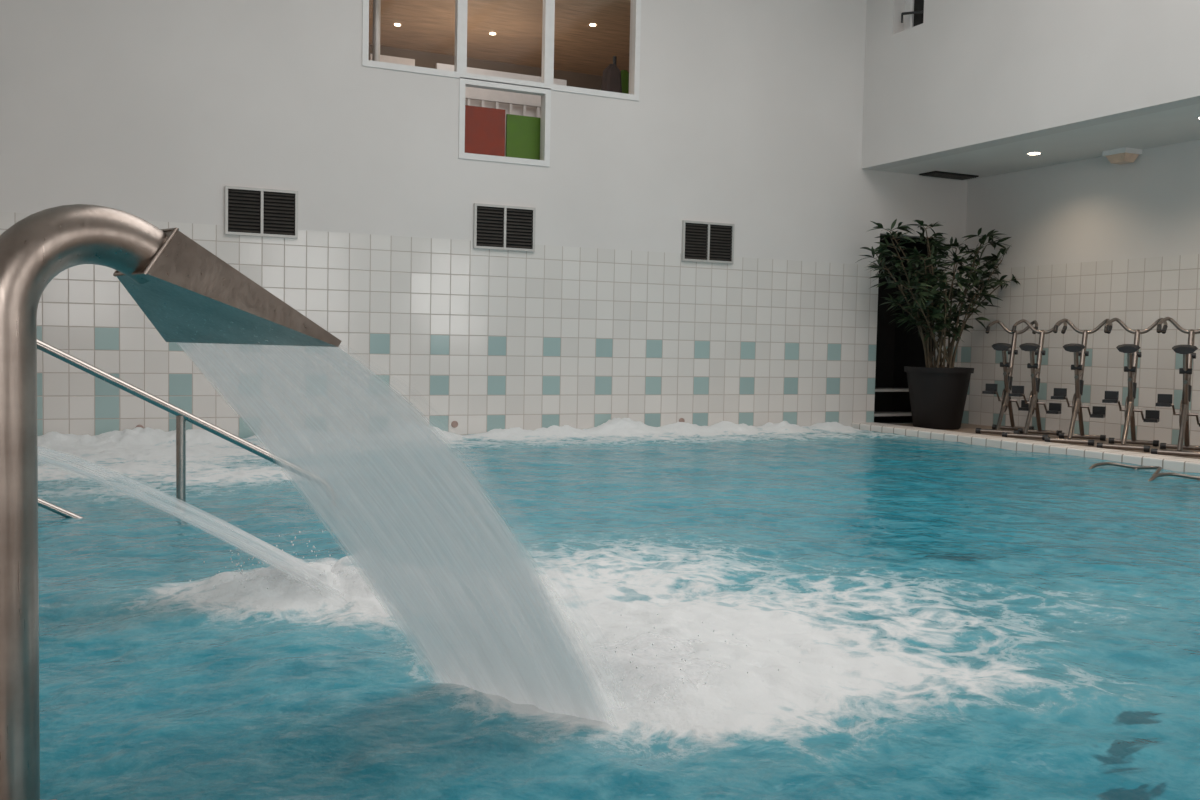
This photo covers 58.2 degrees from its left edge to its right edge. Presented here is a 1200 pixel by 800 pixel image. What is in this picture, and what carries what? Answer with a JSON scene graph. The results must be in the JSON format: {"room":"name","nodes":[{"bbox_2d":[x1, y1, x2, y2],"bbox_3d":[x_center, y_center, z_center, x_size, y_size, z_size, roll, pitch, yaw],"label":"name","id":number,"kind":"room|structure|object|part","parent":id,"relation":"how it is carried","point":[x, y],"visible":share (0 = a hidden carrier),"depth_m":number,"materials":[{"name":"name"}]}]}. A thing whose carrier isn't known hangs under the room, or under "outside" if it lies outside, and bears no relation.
{"room":"indoor swimming pool","nodes":[
{"label":"indoor swimming pool","id":0,"kind":"room"},
{"bbox_2d":[38,455,377,596],"bbox_3d":[-1.518,0.277,3.722,2.602,0.939,0.990,0,3,-25],"label":"water jet","id":1,"kind":"object","parent":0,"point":[245,545],"visible":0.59,"depth_m":3.82,"materials":[{"name":"liquid"}]},
{"bbox_2d":[0,0,967,437],"bbox_3d":[-1.196,-1.940,10.860,13.050,7.400,0.150,0,3,-25],"label":"wall","id":2,"kind":"structure","parent":0,"point":[747,114],"depth_m":10.84,"materials":[{"name":"paint"}]},
{"bbox_2d":[225,186,297,238],"bbox_3d":[-3.100,-1.719,9.883,0.641,0.435,0.030,0,3,-25],"label":"air vent","id":3,"kind":"object","parent":2,"relation":"in","point":[249,211],"visible":1,"depth_m":9.88,"materials":[{"name":"metal"}]},
{"bbox_2d":[451,421,457,427],"bbox_3d":[-1.453,0.243,10.781,0.070,0.070,0.016,0,3,-25],"label":"jet","id":4,"kind":"object","parent":2,"relation":"attached to","point":[454,424],"visible":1,"depth_m":10.77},
{"bbox_2d":[362,0,640,100],"bbox_3d":[-0.919,-3.900,10.819,2.940,1.460,0.082,0,3,-25],"label":"frame","id":5,"kind":"object","parent":2,"relation":"attached to","point":[548,18],"visible":1,"depth_m":10.95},
{"bbox_2d":[473,203,535,251],"bbox_3d":[-0.962,-1.738,10.882,0.650,0.445,0.030,0,3,-25],"label":"air vent","id":6,"kind":"object","parent":2,"relation":"in","point":[496,227],"visible":1,"depth_m":10.88,"materials":[{"name":"metal"}]},
{"bbox_2d":[458,77,550,166],"bbox_3d":[-0.964,-2.787,10.866,0.970,0.790,0.082,0,3,-25],"label":"frame","id":7,"kind":"object","parent":2,"relation":"attached to","point":[546,106],"visible":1,"depth_m":10.85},
{"bbox_2d":[681,220,734,263],"bbox_3d":[1.193,-1.740,11.891,0.650,0.440,0.030,0,3,-25],"label":"air vent","id":8,"kind":"object","parent":2,"relation":"in","point":[711,242],"visible":1,"depth_m":11.88,"materials":[{"name":"metal"}]},
{"bbox_2d":[369,44,601,89],"bbox_3d":[-2.101,-3.378,13.904,5.200,2.120,0.100,0,3,-25],"label":"wall","id":9,"kind":"structure","parent":0,"point":[422,59],"depth_m":14.11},
{"bbox_2d":[369,0,630,75],"bbox_3d":[-1.403,-4.398,12.404,5.200,0.100,3.090,0,3,-25],"label":"ceiling","id":10,"kind":"structure","parent":0,"point":[425,25],"depth_m":12.71,"materials":[{"name":"brown wood"}]},
{"bbox_2d":[874,235,936,422],"bbox_3d":[3.564,-0.913,13.675,1.150,2.550,0.800,0,3,-25],"label":"dark recess","id":11,"kind":"object","parent":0,"point":[897,348],"visible":0.13,"depth_m":14.12,"materials":[{"name":"black"}]},
{"bbox_2d":[874,388,911,415],"bbox_3d":[3.678,0.023,13.427,1.020,0.330,0.350,0,3,-25],"label":"boards","id":12,"kind":"object","parent":11,"relation":"in","point":[909,413],"visible":0.43,"depth_m":13.24,"materials":[{"name":"metal"}]},
{"bbox_2d":[861,0,1199,169],"bbox_3d":[6.056,-3.820,6.669,0.250,2.920,13.360,0,3,-25],"label":"wall","id":13,"kind":"structure","parent":0,"point":[973,75],"depth_m":10.62,"materials":[{"name":"white paint"}]},
{"bbox_2d":[901,10,923,22],"bbox_3d":[3.493,-4.305,11.991,0.030,0.115,0.415,0,3,-25],"label":"bar","id":14,"kind":"object","parent":13,"relation":"attached to","point":[921,11],"visible":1,"depth_m":12.04,"materials":[{"name":"grey metal"}]},
{"bbox_2d":[904,0,923,29],"bbox_3d":[3.592,-4.619,12.046,0.130,0.980,0.500,0,3,-25],"label":"glass pane","id":15,"kind":"object","parent":13,"relation":"attached to","point":[911,20],"depth_m":12.09,"materials":[{"name":"clear glass"}]},
{"bbox_2d":[878,103,1199,179],"bbox_3d":[6.775,-2.425,7.091,1.400,0.120,13.360,0,3,-25],"label":"ceiling","id":16,"kind":"structure","parent":0,"point":[1177,125],"depth_m":11.04,"materials":[{"name":"white paint"}]},
{"bbox_2d":[919,171,978,179],"bbox_3d":[4.222,-2.713,13.044,0.680,0.025,0.280,0,3,-25],"label":"grille","id":17,"kind":"object","parent":16,"relation":"in","point":[939,174],"depth_m":12.98,"materials":[{"name":"black metal"}]},
{"bbox_2d":[1026,151,1042,154],"bbox_3d":[4.623,-2.628,11.478,0.170,0.016,0.170,0,3,-25],"label":"recessed light","id":18,"kind":"object","parent":16,"relation":"in","point":[1030,152],"depth_m":11.45,"materials":[{"name":"white plastic"}]},
{"bbox_2d":[1102,147,1141,164],"bbox_3d":[5.457,-2.543,11.266,0.250,0.130,0.280,0,3,-25],"label":"emergency light","id":19,"kind":"object","parent":16,"relation":"attached to","point":[1124,155],"visible":1,"depth_m":11.19,"materials":[{"name":"white plastic"}]},
{"bbox_2d":[893,423,1199,458],"bbox_3d":[1.511,1.505,4.868,12.850,1.650,13.360,0,3,-25],"label":"floor","id":20,"kind":"structure","parent":0,"point":[965,428],"depth_m":11.37,"materials":[{"name":"tile"}]},
{"bbox_2d":[37,339,281,517],"bbox_3d":[-2.595,0.402,5.588,2.575,1.615,0.048,0,3,-25],"label":"pool handrail","id":21,"kind":"object","parent":20,"relation":"on","point":[182,416],"visible":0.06,"depth_m":5.72,"materials":[{"name":"metal"}]},
{"bbox_3d":[-3.105,0.425,5.351,1.411,0.663,0.036,0,3,-25],"label":"rail","id":22,"kind":"part","parent":21,"relation":"part of","materials":[{"name":"metal"}]},
{"bbox_3d":[-2.242,0.645,5.769,0.048,1.125,0.048,0,3,-25],"label":"post","id":23,"kind":"part","parent":21,"relation":"part of","materials":[{"name":"metal"}]},
{"bbox_2d":[37,418,1199,799],"bbox_3d":[0.878,0.533,6.832,8.955,0.197,9.155,0,3,-25],"label":"pool water","id":24,"kind":"object","parent":20,"relation":"in","point":[991,623],"visible":0.83,"depth_m":3.55,"materials":[{"name":"blue liquid"}]},
{"bbox_2d":[0,204,832,799],"bbox_3d":[-0.288,0.221,2.862,2.418,1.228,1.273,0,3,-25],"label":"fountain","id":25,"kind":"object","parent":24,"relation":"on","point":[419,526],"visible":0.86,"depth_m":2.37,"materials":[{"name":"liquid"}]},
{"bbox_2d":[1088,462,1161,475],"bbox_3d":[4.306,0.968,8.844,0.528,0.865,0.445,4,4,45],"label":"pool handrail","id":26,"kind":"object","parent":24,"relation":"in","point":[1158,469],"visible":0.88,"depth_m":8.96,"materials":[{"name":"metal"}]},
{"bbox_2d":[1148,472,1199,480],"bbox_3d":[4.448,1.007,8.139,0.528,0.865,0.445,4,4,45],"label":"pool handrail","id":27,"kind":"object","parent":24,"relation":"in","point":[1153,477],"visible":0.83,"depth_m":8.30,"materials":[{"name":"metal"}]},
{"bbox_2d":[857,219,1019,429],"bbox_3d":[3.885,-0.879,12.460,2.038,2.411,1.212,0,3,-25],"label":"potted plant","id":28,"kind":"object","parent":20,"relation":"on","point":[937,395],"visible":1,"depth_m":12.32,"materials":[{"name":"green plant"}]},
{"bbox_3d":[3.928,-0.029,12.540,0.780,0.705,0.780,0,3,-25],"label":"pot","id":29,"kind":"part","parent":28,"relation":"part of","materials":[{"name":"black plastic"}]},
{"bbox_2d":[975,320,1037,433],"bbox_3d":[4.548,-0.267,12.031,0.556,1.264,0.820,3,4,33],"label":"exercise bike","id":30,"kind":"object","parent":20,"relation":"on","point":[1006,402],"visible":0.91,"depth_m":12.06,"materials":[{"name":"metal"}]},
{"bbox_2d":[851,422,1199,472],"bbox_3d":[5.072,1.253,8.841,0.330,1.465,9.160,0,3,-25],"label":"pool coping","id":31,"kind":"object","parent":20,"relation":"on","point":[1180,464],"visible":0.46,"depth_m":10.36,"materials":[{"name":"tile"}]},
{"bbox_2d":[1002,319,1066,439],"bbox_3d":[4.641,-0.237,11.501,0.556,1.264,0.820,3,4,33],"label":"exercise bike","id":32,"kind":"object","parent":20,"relation":"on","point":[1054,408],"visible":0.94,"depth_m":11.53,"materials":[{"name":"metal"}]},
{"bbox_2d":[1045,318,1112,445],"bbox_3d":[4.868,-0.205,10.968,0.556,1.264,0.820,3,4,33],"label":"exercise bike","id":33,"kind":"object","parent":20,"relation":"on","point":[1078,349],"visible":0.95,"depth_m":11.01,"materials":[{"name":"metal"}]},
{"bbox_2d":[1097,318,1167,451],"bbox_3d":[5.130,-0.171,10.408,0.556,1.264,0.820,3,4,33],"label":"exercise bike","id":34,"kind":"object","parent":20,"relation":"on","point":[1132,350],"visible":0.97,"depth_m":10.44,"materials":[{"name":"metal"}]},
{"bbox_2d":[1151,317,1199,456],"bbox_3d":[5.376,-0.139,9.883,0.556,1.264,0.820,3,4,33],"label":"exercise bike","id":35,"kind":"object","parent":20,"relation":"on","point":[1163,400],"visible":1,"depth_m":9.87,"materials":[{"name":"metal"}]},
{"bbox_2d":[961,139,1199,445],"bbox_3d":[7.454,-0.132,7.549,0.200,4.480,13.360,0,3,-25],"label":"wall","id":36,"kind":"structure","parent":0,"point":[1093,241],"depth_m":11.74,"materials":[{"name":"tile"}]},
{"bbox_3d":[-1.448,-2.181,12.519,5.200,0.100,3.090,0,3,-25],"label":"floor","id":37,"kind":"structure","parent":0,"visible":0},
{"bbox_2d":[372,0,380,61],"bbox_3d":[-2.329,-3.232,11.207,0.080,2.100,0.080,0,3,-25],"label":"column","id":38,"kind":"structure","parent":37,"relation":"on","point":[376,3],"depth_m":11.15,"materials":[{"name":"metal"}]},
{"bbox_2d":[369,53,414,65],"bbox_3d":[-2.324,-3.019,12.024,0.500,1.590,0.050,0,3,-25],"label":"wall","id":39,"kind":"structure","parent":37,"relation":"on","point":[383,58],"depth_m":11.98,"materials":[{"name":"white paint"}]},
{"bbox_2d":[465,105,504,156],"bbox_3d":[-1.244,-2.555,10.922,0.580,0.820,0.030,0,3,-25],"label":"panel","id":40,"kind":"object","parent":37,"relation":"on","point":[484,127],"visible":0.43,"depth_m":10.93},
{"bbox_2d":[436,63,566,156],"bbox_3d":[-1.103,-2.887,11.774,1.600,1.400,0.130,0,3,-25],"label":"balustrade","id":41,"kind":"object","parent":37,"relation":"on","point":[513,103],"visible":0.24,"depth_m":11.79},
{"bbox_2d":[506,114,540,159],"bbox_3d":[-0.768,-2.537,11.145,0.430,0.780,0.030,0,3,-25],"label":"panel","id":42,"kind":"object","parent":37,"relation":"on","point":[522,132],"visible":0.43,"depth_m":11.11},
{"bbox_2d":[601,56,628,93],"bbox_3d":[0.165,-3.001,12.061,0.462,1.650,0.333,0,3,-25],"label":"coat stand","id":43,"kind":"object","parent":37,"relation":"on","point":[613,79],"visible":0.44,"depth_m":11.88,"materials":[{"name":"black plastic"}]}
]}

